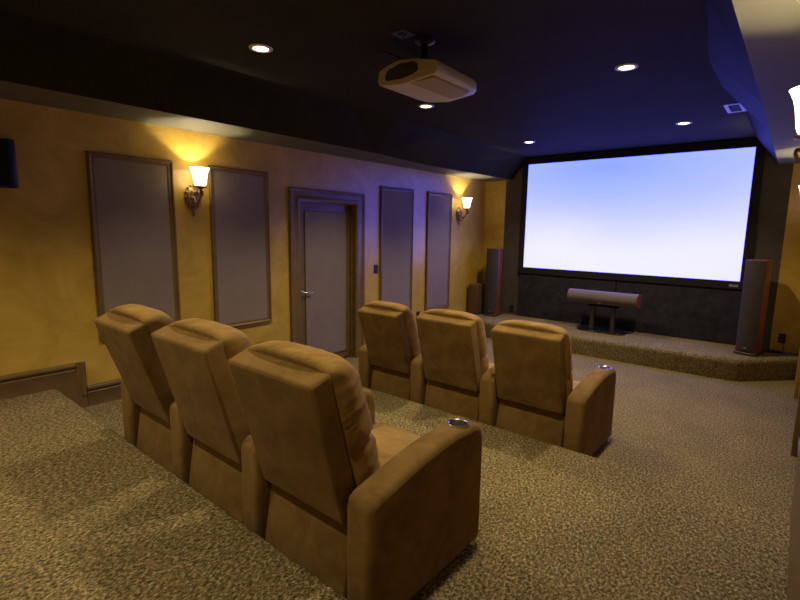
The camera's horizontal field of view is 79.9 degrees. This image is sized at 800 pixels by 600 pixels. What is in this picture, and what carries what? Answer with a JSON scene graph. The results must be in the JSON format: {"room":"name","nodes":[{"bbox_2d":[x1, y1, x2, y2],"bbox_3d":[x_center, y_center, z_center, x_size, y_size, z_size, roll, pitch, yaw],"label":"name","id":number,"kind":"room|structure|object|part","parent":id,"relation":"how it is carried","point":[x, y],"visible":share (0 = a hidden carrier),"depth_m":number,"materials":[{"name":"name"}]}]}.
{"room":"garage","nodes":[
{"label":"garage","id":0,"kind":"room"},
{"bbox_2d":[0,389,346,599],"bbox_3d":[-1.849,1.176,1.300,4.530,0.206,2.762,8,11,39],"label":"floor","id":1,"kind":"structure","parent":0,"point":[86,514],"depth_m":2.03,"materials":[{"name":"carpet"}]},
{"bbox_2d":[0,98,485,384],"bbox_3d":[-1.552,-0.530,5.094,0.180,2.894,9.260,8,11,39],"label":"wall","id":2,"kind":"structure","parent":0,"point":[49,309],"depth_m":3.96,"materials":[{"name":"yellow paint"}]},
{"bbox_2d":[0,138,18,187],"bbox_3d":[-2.888,-0.934,3.183,0.104,0.330,0.522,8,11,39],"label":"wall speaker","id":3,"kind":"object","parent":2,"relation":"attached to","point":[8,166],"visible":1,"depth_m":3.31,"materials":[{"name":"black"}]},
{"bbox_2d":[0,140,11,184],"bbox_3d":[-2.854,-0.928,3.151,0.010,0.302,0.438,8,11,39],"label":"speaker grille","id":4,"kind":"object","parent":3,"relation":"attached to","point":[5,145],"depth_m":3.30,"materials":[{"name":"black fabric"}]},
{"bbox_2d":[0,361,121,407],"bbox_3d":[-2.849,0.735,3.568,0.030,0.385,5.016,8,11,39],"label":"baseboard","id":5,"kind":"structure","parent":2,"relation":"attached to","point":[70,380],"depth_m":3.78,"materials":[{"name":"brown wood"}]},
{"bbox_2d":[85,151,180,340],"bbox_3d":[-2.249,-0.449,4.095,0.032,1.520,0.672,8,11,39],"label":"wall panel","id":6,"kind":"object","parent":2,"relation":"attached to","point":[132,198],"visible":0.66,"depth_m":4.06,"materials":[{"name":"grey fabric"}]},
{"bbox_2d":[184,167,209,215],"bbox_3d":[-1.833,-0.978,4.343,0.245,0.430,0.172,8,11,39],"label":"wall sconce","id":7,"kind":"object","parent":2,"relation":"attached to","point":[193,197],"visible":1,"depth_m":4.31,"materials":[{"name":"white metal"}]},
{"bbox_3d":[-1.911,-0.949,4.413,0.042,0.227,0.160,8,11,39],"label":"plate","id":8,"kind":"part","parent":7,"relation":"part of","materials":[{"name":"brown metal"}]},
{"bbox_3d":[-1.840,-0.924,4.356,0.188,0.184,0.024,8,11,39],"label":"arm","id":9,"kind":"part","parent":7,"relation":"part of","materials":[{"name":"brown metal"}]},
{"bbox_3d":[-1.803,-1.109,4.301,0.172,0.159,0.172,8,11,39],"label":"lamp shade","id":10,"kind":"part","parent":7,"relation":"part of","materials":[{"name":"white glass"}]},
{"bbox_2d":[208,165,271,326],"bbox_3d":[-1.605,-0.519,4.863,0.032,1.585,0.657,8,11,39],"label":"wall panel","id":11,"kind":"object","parent":2,"relation":"attached to","point":[238,198],"visible":0.87,"depth_m":4.84,"materials":[{"name":"grey fabric"}]},
{"bbox_2d":[288,187,364,357],"bbox_3d":[-0.918,-0.252,5.877,0.209,2.135,1.183,8,11,39],"label":"door","id":12,"kind":"structure","parent":2,"relation":"in","point":[327,227],"depth_m":5.88,"materials":[{"name":"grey wood"}]},
{"bbox_3d":[-0.910,-0.189,5.915,0.016,1.780,0.662,8,11,39],"label":"panel","id":13,"kind":"part","parent":12,"relation":"part of","materials":[{"name":"grey wood"}]},
{"bbox_2d":[374,265,377,273],"bbox_3d":[-0.325,-0.418,6.448,0.011,0.120,0.085,8,11,39],"label":"light switch","id":14,"kind":"object","parent":2,"relation":"attached to","point":[375,266],"visible":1,"depth_m":6.44,"materials":[{"name":"black plastic"}]},
{"bbox_2d":[379,186,413,310],"bbox_3d":[-0.043,-0.652,6.732,0.032,1.820,0.702,8,11,39],"label":"wall panel","id":15,"kind":"object","parent":2,"relation":"attached to","point":[396,204],"visible":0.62,"depth_m":6.71,"materials":[{"name":"grey fabric"}]},
{"bbox_2d":[424,191,452,310],"bbox_3d":[0.609,-0.756,7.504,0.032,1.820,0.641,8,11,39],"label":"wall panel","id":16,"kind":"object","parent":2,"relation":"attached to","point":[439,205],"visible":0.97,"depth_m":7.49,"materials":[{"name":"grey fabric"}]},
{"bbox_2d":[456,198,471,224],"bbox_3d":[1.052,-1.438,7.760,0.245,0.430,0.172,8,11,39],"label":"wall sconce","id":17,"kind":"object","parent":2,"relation":"attached to","point":[466,201],"visible":1,"depth_m":7.72,"materials":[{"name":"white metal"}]},
{"bbox_3d":[0.974,-1.408,7.830,0.042,0.227,0.160,8,11,39],"label":"plate","id":18,"kind":"part","parent":17,"relation":"part of","materials":[{"name":"brown metal"}]},
{"bbox_3d":[1.082,-1.569,7.717,0.172,0.159,0.172,8,11,39],"label":"lamp shade","id":19,"kind":"part","parent":17,"relation":"part of","materials":[{"name":"white glass"}]},
{"bbox_2d":[0,9,527,180],"bbox_3d":[-1.136,-1.737,4.581,0.850,0.346,9.260,8,11,39],"label":"soffit","id":20,"kind":"structure","parent":0,"point":[43,63],"depth_m":3.82,"materials":[{"name":"black paint"}]},
{"bbox_2d":[0,0,755,157],"bbox_3d":[0.267,-1.762,3.393,4.860,0.100,9.560,8,11,39],"label":"ceiling","id":21,"kind":"structure","parent":0,"point":[544,73],"depth_m":3.27,"materials":[{"name":"paint"}]},
{"bbox_2d":[248,44,272,52],"bbox_3d":[-0.945,-1.705,3.239,0.160,0.009,0.160,8,11,39],"label":"recessed light","id":22,"kind":"object","parent":21,"relation":"in","point":[260,48],"visible":1,"depth_m":3.23,"materials":[{"name":"white"}]},
{"bbox_2d":[390,28,415,39],"bbox_3d":[0.018,-1.646,2.961,0.110,0.012,0.120,8,11,39],"label":"outlet","id":23,"kind":"object","parent":21,"relation":"attached to","point":[402,32],"visible":1,"depth_m":2.94,"materials":[{"name":"brown"}]},
{"bbox_2d":[375,36,416,69],"bbox_3d":[-0.028,-1.558,3.008,0.275,0.180,0.063,2,9,9],"label":"cable","id":24,"kind":"object","parent":23,"relation":"hanging from","point":[408,47],"visible":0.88,"depth_m":3.00,"materials":[{"name":"black plastic"}]},
{"bbox_2d":[418,104,433,108],"bbox_3d":[0.255,-1.899,4.683,0.160,0.009,0.160,8,11,39],"label":"recessed light","id":25,"kind":"object","parent":21,"relation":"in","point":[425,106],"visible":1,"depth_m":4.67,"materials":[{"name":"white"}]},
{"bbox_2d":[378,37,476,101],"bbox_3d":[0.207,-1.517,3.128,0.466,0.309,0.540,8,11,39],"label":"projector","id":26,"kind":"object","parent":21,"relation":"hanging from","point":[422,78],"visible":1,"depth_m":3.01,"materials":[{"name":"beige plastic"}]},
{"bbox_2d":[385,61,417,80],"bbox_3d":[0.008,-1.420,2.961,0.262,0.092,0.010,8,11,39],"label":"grille","id":27,"kind":"object","parent":26,"relation":"attached to","point":[398,70],"depth_m":2.95,"materials":[{"name":"black plastic"}]},
{"bbox_3d":[0.258,-1.365,3.078,0.220,0.016,0.450,8,11,39],"label":"plate","id":28,"kind":"part","parent":26,"relation":"part of","materials":[{"name":"beige plastic"}]},
{"bbox_2d":[615,63,638,70],"bbox_3d":[1.657,-1.701,3.492,0.160,0.009,0.160,8,11,39],"label":"recessed light","id":29,"kind":"object","parent":21,"relation":"in","point":[630,66],"visible":1,"depth_m":3.48,"materials":[{"name":"white"}]},
{"bbox_2d":[676,121,691,124],"bbox_3d":[3.108,-1.934,5.226,0.160,0.009,0.160,8,11,39],"label":"recessed light","id":30,"kind":"object","parent":21,"relation":"in","point":[684,122],"visible":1,"depth_m":5.22,"materials":[{"name":"white"}]},
{"bbox_2d":[723,103,746,112],"bbox_3d":[3.197,-1.833,4.553,0.150,0.008,0.380,8,11,39],"label":"ceiling vent","id":31,"kind":"object","parent":21,"relation":"in","point":[733,107],"visible":0.96,"depth_m":4.55,"materials":[{"name":"grey"}]},
{"bbox_2d":[83,386,789,599],"bbox_3d":[-1.174,1.273,2.133,4.530,0.208,4.875,8,11,39],"label":"floor","id":32,"kind":"structure","parent":0,"point":[556,522],"depth_m":2.38,"materials":[{"name":"carpet"}]},
{"bbox_2d":[94,304,174,472],"bbox_3d":[-1.317,0.505,3.049,0.658,1.037,0.969,8,11,39],"label":"recliner","id":33,"kind":"object","parent":32,"relation":"on","point":[125,330],"visible":0.5,"depth_m":2.66,"materials":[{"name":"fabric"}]},
{"bbox_3d":[-1.479,0.657,3.291,0.135,0.601,0.770,8,11,39],"label":"armrest","id":34,"kind":"part","parent":33,"relation":"part of","materials":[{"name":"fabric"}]},
{"bbox_3d":[-1.483,0.381,2.712,0.499,0.589,0.269,8,11,39],"label":"backrest","id":35,"kind":"part","parent":33,"relation":"part of","materials":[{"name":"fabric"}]},
{"bbox_2d":[109,304,173,337],"bbox_3d":[-1.403,0.299,2.795,0.510,0.615,0.186,8,30,39],"label":"cushion","id":36,"kind":"object","parent":33,"relation":"on","point":[151,320],"depth_m":2.56,"materials":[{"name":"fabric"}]},
{"bbox_2d":[151,318,252,523],"bbox_3d":[-0.783,0.576,2.629,0.684,1.038,0.936,8,11,39],"label":"recliner","id":37,"kind":"object","parent":32,"relation":"on","point":[208,423],"visible":0.56,"depth_m":2.25,"materials":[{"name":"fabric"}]},
{"bbox_3d":[-0.964,0.728,2.866,0.138,0.601,0.770,8,11,39],"label":"armrest","id":38,"kind":"part","parent":37,"relation":"part of","materials":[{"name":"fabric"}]},
{"bbox_3d":[-0.946,0.446,2.290,0.523,0.602,0.239,8,11,39],"label":"backrest","id":39,"kind":"part","parent":37,"relation":"part of","materials":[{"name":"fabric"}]},
{"bbox_2d":[169,318,252,359],"bbox_3d":[-0.864,0.375,2.379,0.534,0.615,0.186,8,26,39],"label":"cushion","id":40,"kind":"object","parent":37,"relation":"on","point":[231,341],"depth_m":2.15,"materials":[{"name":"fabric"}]},
{"bbox_2d":[228,340,481,599],"bbox_3d":[-0.198,0.657,2.146,0.816,1.038,0.936,8,11,39],"label":"recliner","id":41,"kind":"object","parent":32,"relation":"on","point":[372,511],"visible":0.99,"depth_m":1.83,"materials":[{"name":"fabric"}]},
{"bbox_3d":[-0.416,0.519,1.853,0.512,0.602,0.239,8,11,39],"label":"backrest","id":42,"kind":"part","parent":41,"relation":"part of","materials":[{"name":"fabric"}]},
{"bbox_3d":[-0.430,0.802,2.425,0.138,0.601,0.770,8,11,39],"label":"armrest","id":43,"kind":"part","parent":41,"relation":"part of","materials":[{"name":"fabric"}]},
{"bbox_2d":[247,340,379,488],"bbox_3d":[-0.333,0.448,1.941,0.522,0.615,0.187,8,26,39],"label":"cushion","id":44,"kind":"object","parent":41,"relation":"on","point":[352,413],"depth_m":1.74,"materials":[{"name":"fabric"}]},
{"bbox_3d":[-0.110,0.788,2.268,0.512,0.164,0.665,8,11,39],"label":"seat","id":45,"kind":"part","parent":41,"relation":"part of","materials":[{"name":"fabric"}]},
{"bbox_3d":[0.093,0.874,1.993,0.130,0.601,0.770,8,11,39],"label":"armrest","id":46,"kind":"part","parent":41,"relation":"part of","materials":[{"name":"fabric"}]},
{"bbox_2d":[343,337,797,516],"bbox_3d":[0.219,1.199,3.832,4.860,0.100,9.560,8,11,39],"label":"floor","id":47,"kind":"structure","parent":0,"point":[732,440],"depth_m":4.15,"materials":[{"name":"carpet"}]},
{"bbox_2d":[358,301,420,400],"bbox_3d":[0.034,0.489,4.722,0.639,1.038,0.969,8,11,39],"label":"recliner","id":48,"kind":"object","parent":47,"relation":"on","point":[389,329],"visible":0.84,"depth_m":4.36,"materials":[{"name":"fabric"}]},
{"bbox_3d":[-0.121,0.642,4.958,0.135,0.601,0.770,8,11,39],"label":"armrest","id":49,"kind":"part","parent":48,"relation":"part of","materials":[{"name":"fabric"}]},
{"bbox_3d":[-0.131,0.365,4.384,0.481,0.589,0.269,8,11,39],"label":"backrest","id":50,"kind":"part","parent":48,"relation":"part of","materials":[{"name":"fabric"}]},
{"bbox_2d":[363,301,420,358],"bbox_3d":[-0.051,0.284,4.467,0.490,0.615,0.186,8,30,39],"label":"cushion","id":51,"kind":"object","parent":48,"relation":"on","point":[409,324],"depth_m":4.27,"materials":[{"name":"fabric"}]},
{"bbox_2d":[410,309,493,420],"bbox_3d":[0.568,0.560,4.302,0.700,1.038,0.936,8,11,39],"label":"recliner","id":52,"kind":"object","parent":47,"relation":"on","point":[450,366],"visible":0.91,"depth_m":3.94,"materials":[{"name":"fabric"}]},
{"bbox_3d":[0.380,0.711,4.544,0.138,0.601,0.770,8,11,39],"label":"armrest","id":53,"kind":"part","parent":52,"relation":"part of","materials":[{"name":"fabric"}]},
{"bbox_3d":[0.405,0.430,3.963,0.539,0.602,0.239,8,11,39],"label":"backrest","id":54,"kind":"part","parent":52,"relation":"part of","materials":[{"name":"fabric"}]},
{"bbox_2d":[422,309,488,375],"bbox_3d":[0.486,0.359,4.052,0.550,0.615,0.186,8,26,39],"label":"cushion","id":55,"kind":"object","parent":52,"relation":"on","point":[481,340],"depth_m":3.85,"materials":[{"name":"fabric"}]},
{"bbox_2d":[478,320,615,455],"bbox_3d":[1.165,0.642,3.809,0.831,1.038,0.936,8,11,39],"label":"recliner","id":56,"kind":"object","parent":47,"relation":"on","point":[530,390],"visible":0.98,"depth_m":3.50,"materials":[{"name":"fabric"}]},
{"bbox_3d":[0.927,0.787,4.093,0.138,0.601,0.770,8,11,39],"label":"armrest","id":57,"kind":"part","parent":56,"relation":"part of","materials":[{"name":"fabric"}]},
{"bbox_3d":[0.947,0.505,3.515,0.527,0.602,0.239,8,11,39],"label":"backrest","id":58,"kind":"part","parent":56,"relation":"part of","materials":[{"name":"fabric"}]},
{"bbox_2d":[498,320,572,396],"bbox_3d":[1.030,0.434,3.604,0.537,0.615,0.187,8,26,39],"label":"cushion","id":59,"kind":"object","parent":56,"relation":"on","point":[516,324],"depth_m":3.41,"materials":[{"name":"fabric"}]},
{"bbox_3d":[1.253,0.773,3.931,0.527,0.164,0.665,8,11,39],"label":"seat","id":60,"kind":"part","parent":56,"relation":"part of","materials":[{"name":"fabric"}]},
{"bbox_3d":[1.462,0.861,3.651,0.130,0.601,0.770,8,11,39],"label":"armrest","id":61,"kind":"part","parent":56,"relation":"part of","materials":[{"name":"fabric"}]},
{"bbox_2d":[474,311,798,380],"bbox_3d":[2.897,0.600,6.950,4.530,0.255,0.960,8,11,39],"label":"floor","id":62,"kind":"structure","parent":0,"point":[684,355],"depth_m":6.08,"materials":[{"name":"carpet"}]},
{"bbox_2d":[468,283,484,314],"bbox_3d":[1.321,-0.018,8.311,0.170,0.520,0.266,8,11,39],"label":"subwoofer","id":63,"kind":"object","parent":62,"relation":"on","point":[476,290],"visible":0.88,"depth_m":8.22,"materials":[{"name":"brown wood"}]},
{"bbox_2d":[468,286,475,312],"bbox_3d":[1.239,-0.010,8.213,0.150,0.470,0.010,8,11,39],"label":"speaker grille","id":64,"kind":"object","parent":63,"relation":"attached to","point":[472,289],"depth_m":8.21,"materials":[{"name":"brown fabric"}]},
{"bbox_2d":[483,248,503,316],"bbox_3d":[1.616,-0.311,8.189,0.240,1.145,0.370,6,10,29],"label":"tower speaker","id":65,"kind":"object","parent":62,"relation":"on","point":[494,261],"visible":1,"depth_m":8.06},
{"bbox_2d":[484,249,498,312],"bbox_3d":[1.539,-0.318,8.053,0.210,1.086,0.048,6,10,29],"label":"speaker grille","id":66,"kind":"object","parent":65,"relation":"attached to","point":[492,261],"depth_m":8.04,"materials":[{"name":"grey fabric"}]},
{"bbox_2d":[577,304,626,335],"bbox_3d":[2.967,0.273,7.005,0.680,0.379,0.320,8,11,39],"label":"speaker stand","id":67,"kind":"object","parent":62,"relation":"on","point":[590,328],"visible":0.98,"depth_m":6.95,"materials":[{"name":"black metal"}]},
{"bbox_3d":[2.856,0.252,7.096,0.068,0.354,0.068,8,11,39],"label":"post","id":68,"kind":"part","parent":67,"relation":"part of","materials":[{"name":"grey metal"}]},
{"bbox_3d":[2.964,0.452,7.031,0.680,0.018,0.320,8,11,39],"label":"plate","id":69,"kind":"part","parent":67,"relation":"part of","materials":[{"name":"black metal"}]},
{"bbox_3d":[2.967,0.091,6.974,0.440,0.009,0.150,8,11,39],"label":"plate","id":70,"kind":"part","parent":67,"relation":"part of","materials":[{"name":"black plastic"}]},
{"bbox_2d":[567,288,641,308],"bbox_3d":[2.956,-0.026,6.952,0.968,0.206,0.242,8,5,39],"label":"speaker","id":71,"kind":"object","parent":67,"relation":"on","point":[626,300],"visible":1,"depth_m":6.84},
{"bbox_3d":[3.078,0.283,6.912,0.068,0.354,0.068,8,11,39],"label":"post","id":72,"kind":"part","parent":67,"relation":"part of","materials":[{"name":"grey metal"}]},
{"bbox_2d":[733,259,772,356],"bbox_3d":[4.298,0.087,5.793,0.370,1.145,0.240,-6,11,-39],"label":"tower speaker","id":73,"kind":"object","parent":62,"relation":"on","point":[757,273],"visible":1,"depth_m":5.68},
{"bbox_2d":[762,348,782,353],"bbox_3d":[4.611,0.633,5.928,0.220,0.035,0.056,6,10,31],"label":"power strip","id":74,"kind":"object","parent":62,"relation":"on","point":[765,350],"visible":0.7,"depth_m":5.90,"materials":[{"name":"black plastic"}]},
{"bbox_2d":[481,137,799,353],"bbox_3d":[3.262,-0.763,7.188,4.860,2.894,0.150,8,11,39],"label":"wall","id":75,"kind":"structure","parent":0,"point":[777,236],"depth_m":5.96,"materials":[{"name":"black paint"}]},
{"bbox_2d":[517,273,615,327],"bbox_3d":[2.634,-0.016,7.700,1.566,0.733,0.029,8,11,39],"label":"fabric panel","id":76,"kind":"object","parent":75,"relation":"attached to","point":[539,296],"visible":0.76,"depth_m":7.74,"materials":[{"name":"black fabric"}]},
{"bbox_2d":[517,138,765,289],"bbox_3d":[3.257,-1.228,6.996,3.200,1.880,0.054,8,11,39],"label":"projection screen","id":77,"kind":"object","parent":75,"relation":"attached to","point":[691,214],"visible":0.97,"depth_m":6.77,"materials":[{"name":"white fabric"}]},
{"bbox_2d":[614,280,741,344],"bbox_3d":[3.838,0.150,6.706,1.552,0.733,0.029,8,11,39],"label":"fabric panel","id":78,"kind":"object","parent":75,"relation":"attached to","point":[710,314],"visible":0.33,"depth_m":6.62,"materials":[{"name":"black fabric"}]},
{"bbox_2d":[778,333,785,342],"bbox_3d":[4.778,0.480,5.971,0.075,0.120,0.009,8,11,39],"label":"wall outlet","id":79,"kind":"object","parent":75,"relation":"attached to","point":[782,337],"visible":1,"depth_m":5.97,"materials":[{"name":"black plastic"}]},
{"bbox_2d":[707,0,799,163],"bbox_3d":[1.709,-1.343,2.231,0.788,0.346,9.260,8,11,39],"label":"soffit","id":80,"kind":"structure","parent":0,"point":[754,45],"depth_m":2.62,"materials":[{"name":"paint"}]},
{"bbox_3d":[2.048,-0.032,2.121,0.150,2.894,9.260,8,11,39],"label":"wall","id":81,"kind":"structure","parent":0,"visible":0},
{"bbox_2d":[787,447,799,599],"bbox_3d":[0.588,1.196,0.710,0.042,0.417,4.990,8,11,39],"label":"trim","id":82,"kind":"structure","parent":81,"relation":"attached to","point":[793,584],"depth_m":1.97,"materials":[{"name":"brown wood"}]},
{"bbox_2d":[789,86,799,161],"bbox_3d":[1.502,-0.531,1.686,0.245,0.430,0.172,8,11,39],"label":"wall sconce","id":83,"kind":"object","parent":81,"relation":"attached to","point":[795,92],"visible":1,"depth_m":1.71,"materials":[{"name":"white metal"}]},
{"bbox_3d":[1.476,-0.669,1.690,0.172,0.159,0.172,8,11,39],"label":"lamp shade","id":84,"kind":"part","parent":83,"relation":"part of","materials":[{"name":"white glass"}]},
{"bbox_3d":[1.507,-0.475,1.690,0.188,0.184,0.024,8,11,39],"label":"arm","id":85,"kind":"part","parent":83,"relation":"part of","materials":[{"name":"brown metal"}]},
{"bbox_2d":[791,388,799,456],"bbox_3d":[3.122,0.152,3.604,0.043,2.130,0.145,8,11,39],"label":"trim","id":86,"kind":"structure","parent":81,"relation":"attached to","point":[796,432],"depth_m":3.68,"materials":[{"name":"brown wood"}]},
{"bbox_2d":[793,350,799,398],"bbox_3d":[4.234,-0.233,4.890,0.048,2.550,0.205,8,11,39],"label":"trim","id":87,"kind":"structure","parent":81,"relation":"attached to","point":[797,380],"depth_m":4.98,"materials":[{"name":"brown wood"}]},
{"bbox_2d":[797,436,799,460],"bbox_3d":[2.642,1.197,3.163,0.030,0.177,1.355,8,11,39],"label":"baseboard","id":88,"kind":"structure","parent":81,"relation":"attached to","point":[799,436],"depth_m":3.53,"materials":[{"name":"brown wood"}]}
]}

